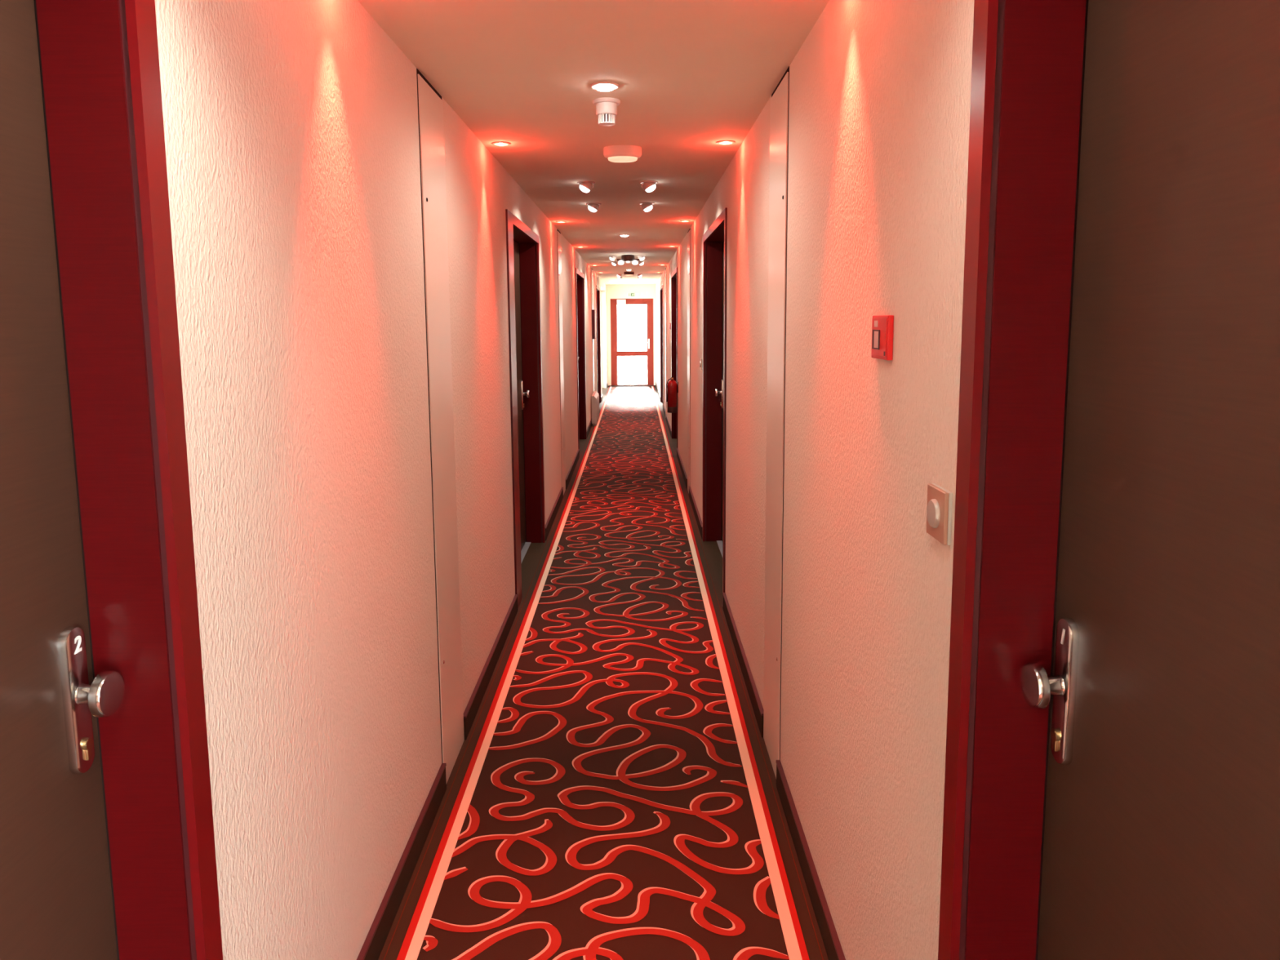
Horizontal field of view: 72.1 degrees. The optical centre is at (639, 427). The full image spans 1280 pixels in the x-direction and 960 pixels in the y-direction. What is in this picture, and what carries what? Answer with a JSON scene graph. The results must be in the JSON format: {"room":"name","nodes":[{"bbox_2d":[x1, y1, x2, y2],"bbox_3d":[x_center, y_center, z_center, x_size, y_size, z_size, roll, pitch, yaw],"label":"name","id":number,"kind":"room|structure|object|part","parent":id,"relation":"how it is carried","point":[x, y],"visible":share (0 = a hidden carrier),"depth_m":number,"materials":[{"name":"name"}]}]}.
{"room":"hotel corridor","nodes":[
{"label":"hotel corridor","id":0,"kind":"room"},
{"bbox_2d":[155,0,607,959],"bbox_3d":[-0.818,-0.607,8.183,0.250,2.300,24.000,0,7,0],"label":"wall","id":1,"kind":"structure","parent":0,"point":[291,126],"depth_m":1.84,"materials":[{"name":"beige paint"}]},
{"bbox_2d":[0,0,222,959],"bbox_3d":[-0.737,0.440,0.552,0.191,2.101,1.498,0,7,0],"label":"door","id":2,"kind":"structure","parent":1,"relation":"in","point":[108,851],"depth_m":1.18,"materials":[{"name":"red wood"}]},
{"bbox_3d":[-0.770,0.374,1.204,0.012,0.208,0.043,0,7,0],"label":"handle plate","id":3,"kind":"part","parent":2,"relation":"part of","materials":[{"name":"silver metal"}]},
{"bbox_3d":[-0.743,0.365,1.203,0.045,0.061,0.061,0,7,0],"label":"knob","id":4,"kind":"part","parent":2,"relation":"part of","materials":[{"name":"silver metal"}]},
{"bbox_3d":[-0.647,0.439,0.552,0.013,2.101,1.498,0,7,0],"label":"casing","id":5,"kind":"part","parent":2,"relation":"part of","materials":[{"name":"red"}]},
{"bbox_2d":[416,68,464,782],"bbox_3d":[-0.660,0.042,2.953,0.008,2.299,0.343,0,7,0],"label":"access panel","id":6,"kind":"object","parent":1,"relation":"attached to","point":[430,104],"visible":0.95,"depth_m":2.92,"materials":[{"name":"beige paint"}]},
{"bbox_2d":[356,382,607,959],"bbox_3d":[-0.678,0.487,8.320,0.014,0.092,23.600,0,7,0],"label":"baseboard","id":7,"kind":"structure","parent":1,"relation":"attached to","point":[371,948],"depth_m":2.66,"materials":[{"name":"red wood"}]},
{"bbox_2d":[505,208,545,608],"bbox_3d":[-0.763,-0.151,5.313,0.191,2.101,1.488,0,7,0],"label":"door","id":8,"kind":"structure","parent":1,"relation":"in","point":[522,244],"depth_m":5.92,"materials":[{"name":"red wood"}]},
{"bbox_3d":[-0.796,-0.216,5.960,0.012,0.208,0.043,0,7,0],"label":"handle plate","id":9,"kind":"part","parent":8,"relation":"part of","materials":[{"name":"silver metal"}]},
{"bbox_3d":[-0.770,-0.226,5.960,0.045,0.061,0.061,0,7,0],"label":"knob","id":10,"kind":"part","parent":8,"relation":"part of","materials":[{"name":"silver metal"}]},
{"bbox_2d":[556,228,565,494],"bbox_3d":[-0.687,-0.549,7.712,0.008,2.299,0.350,0,7,0],"label":"access panel","id":11,"kind":"object","parent":1,"relation":"attached to","point":[559,240],"visible":0.98,"depth_m":7.67,"materials":[{"name":"beige paint"}]},
{"bbox_2d":[575,267,586,448],"bbox_3d":[-0.792,-0.799,10.537,0.191,2.101,1.521,0,7,0],"label":"door","id":12,"kind":"structure","parent":1,"relation":"in","point":[580,277],"depth_m":11.22,"materials":[{"name":"red wood"}]},
{"bbox_2d":[591,268,594,391],"bbox_3d":[-0.719,-1.273,13.543,0.008,2.299,0.360,0,7,0],"label":"access panel","id":13,"kind":"object","parent":1,"relation":"attached to","point":[592,268],"visible":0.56,"depth_m":13.45,"materials":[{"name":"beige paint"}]},
{"bbox_2d":[591,309,595,338],"bbox_3d":[-0.701,-1.566,13.385,0.046,0.440,0.300,0,7,0],"label":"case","id":14,"kind":"object","parent":1,"relation":"attached to","point":[593,311],"visible":1,"depth_m":13.24,"materials":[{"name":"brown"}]},
{"bbox_3d":[-0.680,-1.566,13.386,0.004,0.416,0.280,0,7,0],"label":"panel","id":15,"kind":"part","parent":14,"relation":"part of","materials":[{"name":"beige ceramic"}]},
{"bbox_2d":[595,284,601,402],"bbox_3d":[-0.819,-1.418,15.518,0.191,2.101,1.441,0,7,0],"label":"door","id":16,"kind":"structure","parent":1,"relation":"in","point":[597,289],"depth_m":16.15,"materials":[{"name":"red wood"}]},
{"bbox_2d":[383,387,823,959],"bbox_3d":[-0.124,0.528,8.328,1.071,0.001,23.600,0,7,0],"label":"trim","id":17,"kind":"structure","parent":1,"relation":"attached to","point":[607,388],"depth_m":3.00,"materials":[{"name":"brown carpet"}]},
{"bbox_2d":[357,0,829,284],"bbox_3d":[-0.141,-1.813,8.037,1.820,0.120,24.000,0,7,0],"label":"ceiling","id":18,"kind":"structure","parent":0,"point":[691,76],"depth_m":2.88,"materials":[{"name":"paint"}]},
{"bbox_2d":[491,141,510,146],"bbox_3d":[-0.598,-1.219,3.785,0.080,0.006,0.080,0,7,0],"label":"recessed light","id":19,"kind":"object","parent":18,"relation":"in","point":[498,143],"visible":1,"depth_m":3.77,"materials":[{"name":"orange"}]},
{"bbox_2d":[577,181,595,192],"bbox_3d":[-0.300,-1.341,4.891,0.100,0.071,0.100,0,7,0],"label":"spotlight","id":20,"kind":"object","parent":18,"relation":"attached to","point":[584,186],"visible":0.98,"depth_m":4.87,"materials":[{"name":"white metal"}]},
{"bbox_2d":[586,202,601,212],"bbox_3d":[-0.305,-1.453,5.794,0.100,0.071,0.100,0,7,0],"label":"spotlight","id":21,"kind":"object","parent":18,"relation":"attached to","point":[593,206],"visible":0.95,"depth_m":5.77,"materials":[{"name":"white metal"}]},
{"bbox_2d":[591,80,618,91],"bbox_3d":[-0.113,-1.100,2.851,0.092,0.018,0.092,0,7,0],"label":"recessed light","id":22,"kind":"object","parent":18,"relation":"in","point":[604,86],"visible":1,"depth_m":2.83,"materials":[{"name":"white glass"}]},
{"bbox_2d":[592,97,620,126],"bbox_3d":[-0.116,-1.094,3.063,0.098,0.081,0.098,0,7,0],"label":"smoke detector","id":23,"kind":"object","parent":18,"relation":"attached to","point":[606,107],"visible":1,"depth_m":3.04,"materials":[{"name":"white plastic"}]},
{"bbox_3d":[-0.117,-1.129,3.059,0.098,0.012,0.098,0,7,0],"label":"plate","id":24,"kind":"part","parent":23,"relation":"part of","materials":[{"name":"white plastic"}]},
{"bbox_2d":[608,255,616,260],"bbox_3d":[-0.332,-2.063,10.706,0.100,0.071,0.100,0,7,0],"label":"spotlight","id":25,"kind":"object","parent":18,"relation":"attached to","point":[611,257],"visible":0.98,"depth_m":10.68,"materials":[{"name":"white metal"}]},
{"bbox_2d":[610,261,617,265],"bbox_3d":[-0.337,-2.186,11.698,0.100,0.071,0.100,0,7,0],"label":"spotlight","id":26,"kind":"object","parent":18,"relation":"attached to","point":[614,263],"visible":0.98,"depth_m":11.67,"materials":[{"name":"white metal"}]},
{"bbox_2d":[603,145,641,162],"bbox_3d":[-0.077,-1.209,3.900,0.170,0.060,0.122,0,7,0],"label":"emergency light","id":27,"kind":"object","parent":18,"relation":"attached to","point":[615,153],"visible":1,"depth_m":3.86,"materials":[{"name":"white plastic"}]},
{"bbox_2d":[608,155,637,162],"bbox_3d":[-0.077,-1.187,3.903,0.132,0.016,0.095,0,7,0],"label":"diffuser","id":28,"kind":"object","parent":27,"relation":"attached to","point":[611,158],"depth_m":3.87,"materials":[{"name":"beige plastic"}]},
{"bbox_2d":[619,234,629,236],"bbox_3d":[-0.142,-1.738,7.986,0.092,0.018,0.092,0,7,0],"label":"recessed light","id":29,"kind":"object","parent":18,"relation":"in","point":[621,235],"visible":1,"depth_m":7.96,"materials":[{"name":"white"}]},
{"bbox_2d":[617,254,639,264],"bbox_3d":[-0.144,-2.007,10.553,0.270,0.114,0.164,0,7,0],"label":"ceiling light","id":30,"kind":"object","parent":18,"relation":"attached to","point":[628,259],"visible":1,"depth_m":10.51,"materials":[{"name":"white glass"}]},
{"bbox_2d":[623,271,634,275],"bbox_3d":[-0.180,-2.512,14.399,0.170,0.060,0.122,0,7,0],"label":"emergency light","id":31,"kind":"object","parent":18,"relation":"attached to","point":[626,273],"visible":1,"depth_m":14.36,"materials":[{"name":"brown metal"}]},
{"bbox_2d":[637,261,644,265],"bbox_3d":[0.013,-2.188,11.700,0.100,0.071,0.100,0,7,0],"label":"spotlight","id":32,"kind":"object","parent":18,"relation":"attached to","point":[641,263],"visible":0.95,"depth_m":11.68,"materials":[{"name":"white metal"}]},
{"bbox_2d":[637,255,645,260],"bbox_3d":[0.018,-2.065,10.707,0.100,0.071,0.100,0,7,0],"label":"spotlight","id":33,"kind":"object","parent":18,"relation":"attached to","point":[641,257],"visible":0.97,"depth_m":10.68,"materials":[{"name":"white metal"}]},
{"bbox_2d":[639,202,654,212],"bbox_3d":[0.045,-1.456,5.795,0.100,0.071,0.100,0,7,0],"label":"spotlight","id":34,"kind":"object","parent":18,"relation":"attached to","point":[646,206],"visible":0.97,"depth_m":5.77,"materials":[{"name":"white metal"}]},
{"bbox_2d":[640,180,657,192],"bbox_3d":[0.050,-1.343,4.892,0.100,0.071,0.100,0,7,0],"label":"spotlight","id":35,"kind":"object","parent":18,"relation":"attached to","point":[649,186],"visible":0.99,"depth_m":4.87,"materials":[{"name":"white metal"}]},
{"bbox_2d":[716,140,734,144],"bbox_3d":[0.369,-1.226,3.790,0.080,0.006,0.080,0,7,0],"label":"recessed light","id":36,"kind":"object","parent":18,"relation":"in","point":[720,142],"visible":1,"depth_m":3.77,"materials":[{"name":"orange"}]},
{"bbox_2d":[377,386,828,959],"bbox_3d":[-0.134,0.595,8.286,6.200,0.120,23.900,0,7,0],"label":"floor","id":37,"kind":"structure","parent":0,"point":[530,563],"depth_m":3.19,"materials":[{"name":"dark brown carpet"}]},
{"bbox_2d":[591,391,599,426],"bbox_3d":[-0.662,-0.285,13.111,0.074,0.436,0.840,0,7,0],"label":"wall heater","id":38,"kind":"object","parent":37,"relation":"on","point":[595,397],"visible":1,"depth_m":12.71,"materials":[{"name":"beige metal"}]},
{"bbox_2d":[396,386,809,959],"bbox_3d":[-0.125,0.527,8.318,1.002,0.005,23.580,0,7,0],"label":"carpet","id":39,"kind":"object","parent":37,"relation":"on","point":[611,803],"visible":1,"depth_m":3.02,"materials":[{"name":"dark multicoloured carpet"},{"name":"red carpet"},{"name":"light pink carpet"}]},
{"bbox_2d":[605,284,656,386],"bbox_3d":[-0.198,-2.078,19.995,1.121,2.300,0.200,0,7,0],"label":"wall","id":40,"kind":"structure","parent":0,"point":[645,291],"depth_m":19.79,"materials":[{"name":"beige paint"}]},
{"bbox_2d":[608,298,655,386],"bbox_3d":[-0.178,-1.910,19.918,1.088,1.985,0.136,0,7,0],"label":"door","id":41,"kind":"structure","parent":40,"relation":"in","point":[614,302],"depth_m":19.93,"materials":[{"name":"red paint"}]},
{"bbox_2d":[626,292,638,297],"bbox_3d":[-0.158,-2.977,19.764,0.260,0.096,0.040,0,7,0],"label":"exit sign","id":42,"kind":"object","parent":40,"relation":"attached to","point":[628,294],"visible":1,"depth_m":19.74,"materials":[{"name":"white plastic"}]},
{"bbox_2d":[655,0,974,959],"bbox_3d":[0.553,-0.618,8.190,0.250,2.300,24.000,0,7,0],"label":"wall","id":43,"kind":"structure","parent":0,"point":[879,104],"depth_m":1.88,"materials":[{"name":"beige paint"}]},
{"bbox_2d":[660,284,663,404],"bbox_3d":[0.474,-1.427,15.524,0.191,2.101,1.441,0,7,0],"label":"door","id":44,"kind":"structure","parent":43,"relation":"in","point":[661,286],"depth_m":16.17,"materials":[{"name":"red wood"}]},
{"bbox_2d":[664,267,666,413],"bbox_3d":[0.394,-1.281,13.548,0.008,2.299,0.360,0,7,0],"label":"access panel","id":45,"kind":"object","parent":43,"relation":"attached to","point":[665,268],"visible":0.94,"depth_m":13.46,"materials":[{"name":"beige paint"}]},
{"bbox_2d":[666,377,678,413],"bbox_3d":[0.359,-0.359,9.710,0.120,0.396,0.113,5,9,38],"label":"fire extinguisher","id":46,"kind":"object","parent":43,"relation":"attached to","point":[672,387],"visible":1,"depth_m":9.67,"materials":[{"name":"red metal"}]},
{"bbox_2d":[671,266,677,448],"bbox_3d":[0.502,-0.809,10.543,0.191,2.101,1.521,0,7,0],"label":"door","id":47,"kind":"structure","parent":43,"relation":"in","point":[674,274],"depth_m":11.20,"materials":[{"name":"red wood"}]},
{"bbox_2d":[687,227,690,493],"bbox_3d":[0.426,-0.558,7.718,0.008,2.299,0.350,0,7,0],"label":"access panel","id":48,"kind":"object","parent":43,"relation":"attached to","point":[689,230],"visible":0.95,"depth_m":7.65,"materials":[{"name":"beige paint"}]},
{"bbox_2d":[699,358,702,369],"bbox_3d":[0.429,-0.445,6.195,0.019,0.080,0.080,0,7,0],"label":"light switch","id":49,"kind":"object","parent":43,"relation":"attached to","point":[701,359],"visible":1,"depth_m":6.16,"materials":[{"name":"grey plastic"}]},
{"bbox_2d":[702,207,727,606],"bbox_3d":[0.531,-0.161,5.319,0.191,2.101,1.488,0,7,0],"label":"door","id":50,"kind":"structure","parent":43,"relation":"in","point":[715,238],"depth_m":5.97,"materials":[{"name":"red wood"}]},
{"bbox_3d":[0.530,-0.235,5.965,0.045,0.061,0.061,0,7,0],"label":"knob","id":51,"kind":"part","parent":50,"relation":"part of","materials":[{"name":"silver metal"}]},
{"bbox_3d":[0.557,-0.227,5.967,0.012,0.208,0.043,0,7,0],"label":"handle plate","id":52,"kind":"part","parent":50,"relation":"part of","materials":[{"name":"silver metal"}]},
{"bbox_2d":[655,382,845,959],"bbox_3d":[0.428,0.479,8.325,0.014,0.092,23.600,0,7,0],"label":"baseboard","id":53,"kind":"structure","parent":43,"relation":"attached to","point":[829,936],"depth_m":2.64,"materials":[{"name":"red wood"}]},
{"bbox_2d":[763,66,789,777],"bbox_3d":[0.453,0.033,2.958,0.008,2.299,0.343,0,7,0],"label":"access panel","id":54,"kind":"object","parent":43,"relation":"attached to","point":[780,100],"visible":0.95,"depth_m":2.92,"materials":[{"name":"beige paint"}]},
{"bbox_2d":[871,315,893,359],"bbox_3d":[0.454,-0.169,1.654,0.014,0.082,0.108,0,7,0],"label":"fire alarm","id":55,"kind":"object","parent":43,"relation":"attached to","point":[882,326],"visible":1,"depth_m":1.63,"materials":[{"name":"red plastic"}]},
{"bbox_3d":[0.447,-0.166,1.665,0.001,0.031,0.028,0,7,0],"label":"break glass","id":56,"kind":"part","parent":55,"relation":"part of","materials":[{"name":"white glass"}]},
{"bbox_3d":[0.450,-0.170,1.654,0.001,0.071,0.098,0,7,0],"label":"plate","id":57,"kind":"part","parent":55,"relation":"part of","materials":[{"name":"red plastic"}]},
{"bbox_2d":[926,483,952,545],"bbox_3d":[0.456,0.132,1.351,0.019,0.080,0.080,0,7,0],"label":"light switch","id":58,"kind":"object","parent":43,"relation":"attached to","point":[940,500],"visible":1,"depth_m":1.33,"materials":[{"name":"grey plastic"}]},
{"bbox_2d":[937,0,1279,959],"bbox_3d":[0.557,0.430,0.558,0.191,2.101,1.498,0,7,0],"label":"door","id":59,"kind":"structure","parent":43,"relation":"in","point":[1112,778],"depth_m":1.08,"materials":[{"name":"red wood"}]},
{"bbox_3d":[0.468,0.431,0.557,0.013,2.101,1.498,0,7,0],"label":"casing","id":60,"kind":"part","parent":59,"relation":"part of","materials":[{"name":"red"}]},
{"bbox_3d":[0.557,0.355,1.209,0.045,0.061,0.061,0,7,0],"label":"knob","id":61,"kind":"part","parent":59,"relation":"part of","materials":[{"name":"silver metal"}]},
{"bbox_3d":[0.583,0.364,1.210,0.012,0.208,0.043,0,7,0],"label":"handle plate","id":62,"kind":"part","parent":59,"relation":"part of","materials":[{"name":"silver metal"}]},
{"label":"outside","id":63,"kind":"structure","parent":0,"visible":0},
{"bbox_2d":[617,341,647,384],"bbox_3d":[-0.131,-1.575,26.004,60.000,0.140,68.000,0,7,0],"label":"ground","id":64,"kind":"structure","parent":63,"point":[632,370],"depth_m":29.51,"materials":[{"name":"white"}]}
]}

